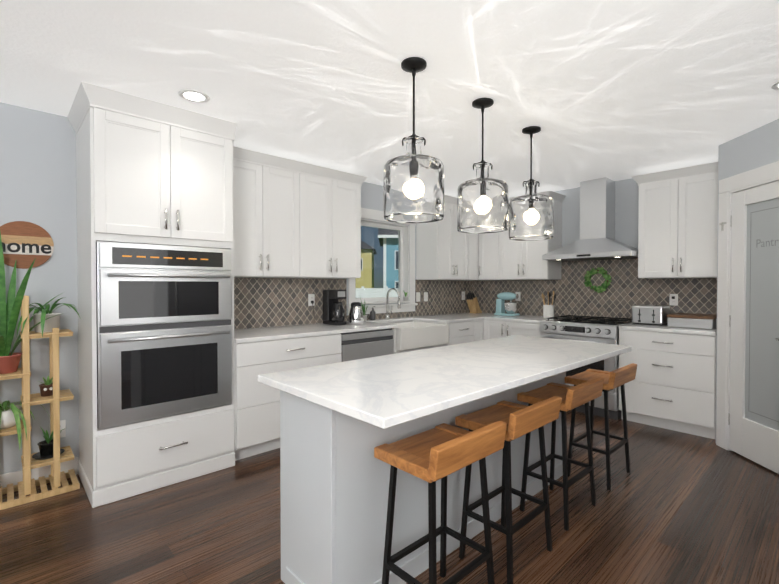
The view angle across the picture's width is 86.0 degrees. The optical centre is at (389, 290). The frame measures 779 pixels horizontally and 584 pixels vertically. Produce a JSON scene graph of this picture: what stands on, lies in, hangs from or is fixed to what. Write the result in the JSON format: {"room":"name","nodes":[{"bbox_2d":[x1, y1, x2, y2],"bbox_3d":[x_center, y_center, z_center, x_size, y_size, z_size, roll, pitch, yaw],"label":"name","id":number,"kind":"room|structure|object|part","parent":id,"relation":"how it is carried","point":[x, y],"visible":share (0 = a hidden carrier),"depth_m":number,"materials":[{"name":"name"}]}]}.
{"room":"kitchen","nodes":[
{"label":"kitchen","id":0,"kind":"room"},
{"bbox_2d":[0,102,468,473],"bbox_3d":[-1.289,0.031,3.784,6.900,2.440,0.160,-1,1,-43],"label":"wall","id":1,"kind":"structure","parent":0,"point":[38,184],"depth_m":2.76,"materials":[{"name":"grey paint"}]},
{"bbox_2d":[0,221,53,268],"bbox_3d":[-2.343,-0.292,2.673,0.304,0.304,0.015,-1,1,-43],"label":"home sign","id":2,"kind":"object","parent":1,"relation":"attached to","point":[25,244],"visible":0.9,"depth_m":2.68,"materials":[{"name":"brown wood"}]},
{"bbox_2d":[0,457,78,487],"bbox_3d":[-2.882,1.214,2.193,2.019,0.115,0.019,-1,1,-43],"label":"baseboard","id":3,"kind":"structure","parent":1,"relation":"attached to","point":[14,478],"depth_m":2.72,"materials":[{"name":"white wood"}]},
{"bbox_2d":[60,420,65,437],"bbox_3d":[-2.223,0.933,2.811,0.072,0.116,0.007,-1,1,-43],"label":"electrical outlet","id":4,"kind":"object","parent":1,"relation":"attached to","point":[63,426],"visible":0.31,"depth_m":2.83,"materials":[{"name":"white plastic"}]},
{"bbox_2d":[233,146,308,277],"bbox_3d":[-1.135,-0.614,3.567,0.750,0.996,0.348,-1,1,-43],"label":"upper cabinet","id":5,"kind":"object","parent":1,"relation":"attached to","point":[295,219],"depth_m":3.47,"materials":[{"name":"white wood"}]},
{"bbox_2d":[309,164,364,278],"bbox_3d":[-0.673,-0.619,3.998,0.750,0.996,0.348,-1,1,-43],"label":"upper cabinet","id":6,"kind":"object","parent":1,"relation":"attached to","point":[334,195],"depth_m":3.90,"materials":[{"name":"white wood"}]},
{"bbox_2d":[234,277,473,329],"bbox_3d":[-0.171,0.097,4.710,3.702,0.452,0.008,-1,1,-43],"label":"tile backsplash","id":7,"kind":"structure","parent":1,"relation":"attached to","point":[266,302],"depth_m":4.06,"materials":[{"name":"tile"}]},
{"bbox_2d":[308,294,314,318],"bbox_3d":[-0.762,0.163,4.130,0.072,0.258,0.037,-1,1,-43],"label":"electrical outlet","id":8,"kind":"object","parent":7,"relation":"attached to","point":[311,299],"visible":1,"depth_m":4.13,"materials":[{"name":"white plastic"}]},
{"bbox_2d":[416,292,419,301],"bbox_3d":[0.360,0.078,5.190,0.072,0.116,0.012,-1,1,-43],"label":"electrical outlet","id":9,"kind":"object","parent":7,"relation":"attached to","point":[417,296],"visible":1,"depth_m":5.18,"materials":[{"name":"white plastic"}]},
{"bbox_2d":[424,292,427,300],"bbox_3d":[0.463,0.076,5.286,0.072,0.116,0.012,-1,1,-43],"label":"electrical outlet","id":10,"kind":"object","parent":7,"relation":"attached to","point":[425,296],"visible":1,"depth_m":5.28,"materials":[{"name":"white plastic"}]},
{"bbox_2d":[347,208,417,314],"bbox_3d":[-0.098,-0.325,4.833,1.060,1.165,0.170,-1,1,-43],"label":"window","id":11,"kind":"structure","parent":1,"relation":"in","point":[408,257],"depth_m":5.02,"materials":[{"name":"white wood"}]},
{"bbox_3d":[-0.141,-0.327,4.880,0.812,0.904,0.037,-1,1,-43],"label":"window sash","id":12,"kind":"part","parent":11,"relation":"part of","materials":[{"name":"white wood"}]},
{"bbox_2d":[416,195,467,279],"bbox_3d":[0.669,-0.636,5.248,0.603,0.996,0.348,-1,1,-43],"label":"upper cabinet","id":13,"kind":"object","parent":1,"relation":"attached to","point":[446,249],"depth_m":5.06,"materials":[{"name":"white wood"}]},
{"bbox_2d":[464,233,483,279],"bbox_3d":[0.975,-0.639,5.488,0.293,0.996,0.412,-1,1,-43],"label":"upper cabinet","id":14,"kind":"object","parent":1,"relation":"attached to","point":[473,242],"depth_m":5.41,"materials":[{"name":"white wood"}]},
{"bbox_2d":[0,410,778,583],"bbox_3d":[0.265,1.302,2.131,6.900,0.060,4.700,-1,1,-43],"label":"floor","id":15,"kind":"structure","parent":0,"point":[674,507],"depth_m":2.22,"materials":[{"name":"brown wood"}]},
{"bbox_2d":[0,232,80,509],"bbox_3d":[-2.273,0.439,2.369,0.842,1.660,0.546,-1,1,-43],"label":"plant stand","id":16,"kind":"object","parent":15,"relation":"on","point":[53,454],"visible":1,"depth_m":2.56,"materials":[{"name":"brown wood"}]},
{"bbox_2d":[67,81,236,507],"bbox_3d":[-1.625,0.044,2.896,0.888,2.437,0.676,-1,1,-43],"label":"tall cabinet","id":17,"kind":"object","parent":15,"relation":"on","point":[148,171],"visible":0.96,"depth_m":2.64,"materials":[{"name":"white wood"}]},
{"bbox_2d":[96,241,231,429],"bbox_3d":[-1.579,0.258,2.884,0.788,1.104,0.646,-1,1,-43],"label":"oven","id":18,"kind":"object","parent":17,"relation":"in","point":[164,328],"visible":0.98,"depth_m":2.64,"materials":[{"name":"grey metal"}]},
{"bbox_2d":[234,333,341,460],"bbox_3d":[-0.959,0.813,3.535,0.938,0.882,0.662,-1,1,-43],"label":"base cabinet","id":19,"kind":"object","parent":15,"relation":"on","point":[257,417],"visible":0.4,"depth_m":3.16,"materials":[{"name":"white wood"}]},
{"bbox_2d":[340,328,393,361],"bbox_3d":[-0.384,0.806,4.066,0.614,0.882,0.594,-1,1,-43],"label":"dishwasher","id":20,"kind":"object","parent":15,"relation":"on","point":[364,344],"visible":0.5,"depth_m":3.83,"materials":[{"name":"grey metal"}]},
{"bbox_2d":[280,372,565,583],"bbox_3d":[0.361,0.828,2.367,1.970,0.882,0.419,-1,1,-43],"label":"kitchen island","id":21,"kind":"object","parent":15,"relation":"on","point":[334,480],"visible":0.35,"depth_m":1.73,"materials":[{"name":"white wood"}]},
{"bbox_2d":[258,335,631,428],"bbox_3d":[0.482,0.371,2.219,2.115,0.031,0.810,-1,1,-43],"label":"island countertop","id":22,"kind":"structure","parent":21,"relation":"on","point":[386,391],"depth_m":1.78,"materials":[{"name":"stone"}]},
{"bbox_2d":[394,339,451,353],"bbox_3d":[0.144,0.913,4.587,0.822,0.655,0.628,-1,1,-43],"label":"base cabinet","id":23,"kind":"object","parent":15,"relation":"on","point":[395,351],"depth_m":4.30,"materials":[{"name":"white wood"}]},
{"bbox_2d":[404,320,475,344],"bbox_3d":[0.617,0.794,5.025,0.592,0.882,0.628,-1,1,-43],"label":"base cabinet","id":24,"kind":"object","parent":15,"relation":"on","point":[469,331],"depth_m":4.80,"materials":[{"name":"white wood"}]},
{"bbox_2d":[234,312,493,342],"bbox_3d":[0.043,0.343,4.480,3.701,0.030,0.635,-1,1,-43],"label":"countertop","id":25,"kind":"structure","parent":24,"relation":"on","point":[262,334],"depth_m":3.82,"materials":[{"name":"stone"}]},
{"bbox_2d":[323,290,345,324],"bbox_3d":[-0.541,0.160,4.127,0.136,0.340,0.236,-1,1,-43],"label":"coffee maker","id":26,"kind":"object","parent":25,"relation":"on","point":[333,312],"visible":0.98,"depth_m":4.06,"materials":[{"name":"black plastic"}]},
{"bbox_2d":[348,302,363,324],"bbox_3d":[-0.343,0.223,4.134,0.184,0.215,0.152,-1,1,-43],"label":"kettle","id":27,"kind":"object","parent":25,"relation":"on","point":[356,315],"visible":1,"depth_m":4.09,"materials":[{"name":"silver metal"}]},
{"bbox_2d":[360,298,367,320],"bbox_3d":[-0.276,0.187,4.516,0.108,0.276,0.101,-1,1,-43],"label":"herb pot","id":28,"kind":"object","parent":25,"relation":"on","point":[364,313],"visible":0.83,"depth_m":4.50,"materials":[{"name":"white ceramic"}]},
{"bbox_2d":[370,306,375,319],"bbox_3d":[-0.180,0.247,4.606,0.060,0.154,0.070,-1,1,-43],"label":"soap dispenser","id":29,"kind":"object","parent":25,"relation":"on","point":[372,314],"visible":1,"depth_m":4.59,"materials":[{"name":"grey"}]},
{"bbox_2d":[385,288,448,350],"bbox_3d":[0.172,0.275,4.551,0.740,0.612,0.613,-1,1,-43],"label":"sink","id":30,"kind":"object","parent":25,"relation":"in","point":[412,335],"visible":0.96,"depth_m":4.38,"materials":[{"name":"white ceramic"}]},
{"bbox_2d":[466,293,481,312],"bbox_3d":[1.158,0.169,5.749,0.232,0.280,0.110,-1,1,-43],"label":"knife block","id":31,"kind":"object","parent":25,"relation":"on","point":[473,303],"visible":1,"depth_m":5.70,"materials":[{"name":"brown wood"}]},
{"bbox_2d":[494,292,519,315],"bbox_3d":[1.483,0.166,5.306,0.226,0.298,0.296,-1,1,-43],"label":"mixer","id":32,"kind":"object","parent":25,"relation":"on","point":[510,307],"visible":1,"depth_m":5.27,"materials":[{"name":"teal metal"}]},
{"bbox_2d":[374,420,506,583],"bbox_3d":[0.202,0.900,1.635,0.420,0.760,0.323,-1,1,-43],"label":"stool","id":33,"kind":"object","parent":15,"relation":"on","point":[431,457],"visible":1,"depth_m":1.60,"materials":[{"name":"brown wood"}]},
{"bbox_2d":[476,319,487,340],"bbox_3d":[0.897,0.791,5.242,0.206,0.882,0.692,-1,1,-43],"label":"base cabinet","id":34,"kind":"object","parent":15,"relation":"on","point":[481,325],"depth_m":5.05,"materials":[{"name":"white wood"}]},
{"bbox_2d":[488,320,511,338],"bbox_3d":[1.478,0.792,5.162,0.679,0.882,0.387,-1,1,-43],"label":"base cabinet","id":35,"kind":"object","parent":15,"relation":"on","point":[496,328],"depth_m":4.94,"materials":[{"name":"white wood"}]},
{"bbox_2d":[455,396,561,583],"bbox_3d":[0.573,0.895,2.007,0.420,0.760,0.323,-1,1,-43],"label":"stool","id":36,"kind":"object","parent":15,"relation":"on","point":[520,420],"visible":0.9,"depth_m":1.96,"materials":[{"name":"brown wood"}]},
{"bbox_2d":[512,321,540,336],"bbox_3d":[1.716,0.795,4.945,0.628,0.882,0.497,-1,1,-43],"label":"base cabinet","id":37,"kind":"object","parent":15,"relation":"on","point":[518,328],"depth_m":4.68,"materials":[{"name":"white wood"}]},
{"bbox_2d":[484,315,562,322],"bbox_3d":[1.635,0.336,5.016,0.641,0.030,0.720,-1,1,-43],"label":"countertop","id":38,"kind":"structure","parent":37,"relation":"on","point":[521,318],"depth_m":4.90,"materials":[{"name":"stone"}]},
{"bbox_2d":[541,291,555,317],"bbox_3d":[1.896,0.159,4.977,0.171,0.321,0.137,-1,1,-43],"label":"utensil crock","id":39,"kind":"object","parent":38,"relation":"on","point":[548,310],"visible":0.98,"depth_m":4.93,"materials":[{"name":"white ceramic"}]},
{"bbox_2d":[517,377,603,530],"bbox_3d":[0.995,0.889,2.427,0.420,0.760,0.323,-1,1,-43],"label":"stool","id":40,"kind":"object","parent":15,"relation":"on","point":[584,393],"visible":0.98,"depth_m":2.39,"materials":[{"name":"brown wood"}]},
{"bbox_2d":[539,315,632,419],"bbox_3d":[2.101,0.767,4.436,0.739,0.950,0.760,-1,1,-43],"label":"range","id":41,"kind":"object","parent":15,"relation":"on","point":[594,329],"visible":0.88,"depth_m":4.14,"materials":[{"name":"silver metal"}]},
{"bbox_2d":[565,363,636,489],"bbox_3d":[1.449,0.884,2.864,0.420,0.760,0.323,-1,1,-43],"label":"stool","id":42,"kind":"object","parent":15,"relation":"on","point":[616,378],"visible":0.9,"depth_m":2.83,"materials":[{"name":"brown wood"}]},
{"bbox_2d":[618,329,716,438],"bbox_3d":[2.650,0.808,3.916,0.662,0.882,0.738,-1,1,-43],"label":"base cabinet","id":43,"kind":"object","parent":15,"relation":"on","point":[671,385],"visible":0.81,"depth_m":3.67,"materials":[{"name":"white wood"}]},
{"bbox_2d":[619,323,716,335],"bbox_3d":[2.661,0.350,3.920,0.632,0.030,0.738,-1,1,-43],"label":"countertop","id":44,"kind":"structure","parent":43,"relation":"on","point":[666,328],"depth_m":3.73,"materials":[{"name":"stone"}]},
{"bbox_2d":[632,305,669,325],"bbox_3d":[2.583,0.237,4.132,0.282,0.186,0.270,-1,1,-43],"label":"toaster","id":45,"kind":"object","parent":44,"relation":"on","point":[649,314],"visible":0.92,"depth_m":4.04,"materials":[{"name":"silver metal"}]},
{"bbox_2d":[667,313,716,328],"bbox_3d":[2.818,0.278,3.866,0.370,0.112,0.350,-1,1,-43],"label":"bread box","id":46,"kind":"object","parent":44,"relation":"on","point":[697,321],"visible":0.85,"depth_m":3.75,"materials":[{"name":"silver metal"}]},
{"bbox_2d":[0,0,778,197],"bbox_3d":[0.265,-1.198,2.099,6.900,0.060,4.700,-1,1,-43],"label":"ceiling","id":47,"kind":"structure","parent":0,"point":[616,90],"depth_m":2.25,"materials":[{"name":"white paint"}]},
{"bbox_2d":[178,89,209,102],"bbox_3d":[-1.178,-1.171,2.519,0.176,0.004,0.176,-1,1,-43],"label":"recessed light","id":48,"kind":"object","parent":47,"relation":"in","point":[195,96],"visible":1,"depth_m":2.52,"materials":[{"name":"white"}]},
{"bbox_2d":[383,57,444,222],"bbox_3d":[0.125,-0.768,2.152,0.316,0.795,0.316,-1,1,-43],"label":"pendant light","id":49,"kind":"object","parent":47,"relation":"hanging from","point":[413,186],"visible":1,"depth_m":2.03,"materials":[{"name":"clear glass"}]},
{"bbox_2d":[457,98,508,232],"bbox_3d":[0.580,-0.774,2.603,0.316,0.795,0.316,-1,1,-43],"label":"pendant light","id":50,"kind":"object","parent":47,"relation":"hanging from","point":[482,202],"visible":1,"depth_m":2.49,"materials":[{"name":"clear glass"}]},
{"bbox_2d":[509,126,553,240],"bbox_3d":[1.035,-0.779,3.053,0.316,0.795,0.316,-1,1,-43],"label":"pendant light","id":51,"kind":"object","parent":47,"relation":"hanging from","point":[531,214],"visible":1,"depth_m":2.94,"materials":[{"name":"clear glass"}]},
{"bbox_2d":[771,81,778,89],"bbox_3d":[2.262,-1.169,2.346,0.176,0.004,0.176,-1,1,-43],"label":"recessed light","id":52,"kind":"object","parent":47,"relation":"in","point":[775,86],"visible":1,"depth_m":2.39,"materials":[{"name":"white"}]},
{"bbox_2d":[493,178,668,315],"bbox_3d":[2.786,0.023,4.359,0.150,2.440,4.550,-1,1,-43],"label":"wall","id":53,"kind":"structure","parent":0,"point":[626,207],"depth_m":4.54,"materials":[{"name":"grey paint"}]},
{"bbox_2d":[484,233,495,279],"bbox_3d":[1.408,-0.638,5.462,0.348,0.996,0.384,-1,1,-43],"label":"upper cabinet","id":54,"kind":"object","parent":53,"relation":"attached to","point":[487,236],"depth_m":5.37,"materials":[{"name":"white wood"}]},
{"bbox_2d":[492,191,563,279],"bbox_3d":[1.698,-0.634,5.151,0.348,0.996,0.705,-1,1,-43],"label":"upper cabinet","id":55,"kind":"object","parent":53,"relation":"attached to","point":[511,259],"depth_m":4.98,"materials":[{"name":"white wood"}]},
{"bbox_2d":[542,177,637,261],"bbox_3d":[2.193,-0.766,4.501,0.492,0.858,0.910,-1,1,-43],"label":"range hood","id":56,"kind":"object","parent":53,"relation":"attached to","point":[597,241],"visible":0.9,"depth_m":4.46,"materials":[{"name":"silver metal"}]},
{"bbox_2d":[474,258,716,320],"bbox_3d":[2.172,-0.022,4.902,0.008,0.684,2.850,-1,1,-43],"label":"tile backsplash","id":57,"kind":"structure","parent":53,"relation":"attached to","point":[625,290],"depth_m":4.67,"materials":[{"name":"tile"}]},
{"bbox_2d":[515,292,520,300],"bbox_3d":[1.670,0.075,5.432,0.007,0.116,0.072,-1,1,-43],"label":"electrical outlet","id":58,"kind":"object","parent":57,"relation":"attached to","point":[519,297],"visible":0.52,"depth_m":5.42,"materials":[{"name":"white plastic"}]},
{"bbox_2d":[584,267,610,292],"bbox_3d":[2.327,-0.119,4.682,0.046,0.289,0.298,-1,1,-43],"label":"wreath","id":59,"kind":"object","parent":57,"relation":"attached to","point":[603,286],"visible":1,"depth_m":4.66,"materials":[{"name":"green plant"}]},
{"bbox_2d":[669,294,677,305],"bbox_3d":[2.832,0.091,4.168,0.028,0.116,0.072,-1,1,-43],"label":"electrical outlet","id":60,"kind":"object","parent":57,"relation":"attached to","point":[673,299],"visible":1,"depth_m":4.17,"materials":[{"name":"white plastic"}]},
{"bbox_2d":[632,162,717,278],"bbox_3d":[2.755,-0.619,3.978,0.398,0.995,0.712,-1,1,-43],"label":"upper cabinet","id":61,"kind":"object","parent":53,"relation":"attached to","point":[678,223],"visible":0.92,"depth_m":3.85,"materials":[{"name":"white wood"}]},
{"bbox_2d":[715,119,778,442],"bbox_3d":[3.130,0.043,2.808,1.461,2.440,1.510,-1,1,-43],"label":"wall","id":62,"kind":"structure","parent":0,"point":[754,149],"depth_m":3.12,"materials":[{"name":"grey paint"}]},
{"bbox_2d":[716,161,778,450],"bbox_3d":[2.704,0.189,2.948,0.122,2.145,0.880,0,1,2],"label":"door frame","id":63,"kind":"structure","parent":62,"relation":"attached to","point":[752,178],"depth_m":3.30,"materials":[{"name":"white wood"}]},
{"bbox_2d":[720,222,726,230],"bbox_3d":[2.651,-0.511,3.321,0.009,0.065,0.060,0,1,2],"label":"hook","id":64,"kind":"object","parent":63,"relation":"attached to","point":[722,225],"visible":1,"depth_m":3.32,"materials":[{"name":"silver metal"}]},
{"bbox_2d":[728,181,778,473],"bbox_3d":[2.671,0.248,2.955,0.475,2.002,0.489,-1,1,-43],"label":"pantry door","id":65,"kind":"structure","parent":62,"relation":"in","point":[753,418],"depth_m":3.05,"materials":[{"name":"white wood"}]},
{"bbox_2d":[756,239,777,247],"bbox_3d":[2.672,-0.332,2.939,0.001,0.078,0.216,0,1,2],"label":"lettering","id":66,"kind":"object","parent":65,"relation":"attached to","point":[766,243],"depth_m":2.98,"materials":[{"name":"grey paint"}]},
{"label":"outside","id":67,"kind":"structure","parent":0,"visible":0},
{"bbox_3d":[-21.572,1.187,67.128,130.000,0.300,119.500,-1,1,-43],"label":"ground","id":68,"kind":"structure","parent":67,"visible":0},
{"bbox_2d":[355,240,376,287],"bbox_3d":[-7.385,-3.987,61.217,10.900,10.200,10.000,0,1,0],"label":"house","id":69,"kind":"structure","parent":68,"relation":"on","point":[368,261],"depth_m":56.75,"materials":[{"name":"yellow"}]},
{"bbox_2d":[355,286,397,297],"bbox_3d":[-0.131,0.741,17.796,12.120,1.860,0.090,0,1,0],"label":"fence","id":70,"kind":"object","parent":68,"relation":"on","point":[371,292],"depth_m":17.78,"materials":[{"name":"white wood"}]},
{"bbox_2d":[378,228,398,287],"bbox_3d":[5.665,-3.118,40.233,13.300,9.000,10.050,0,1,0],"label":"house","id":71,"kind":"structure","parent":68,"relation":"on","point":[383,242],"depth_m":35.74,"materials":[{"name":"blue"}]}
]}

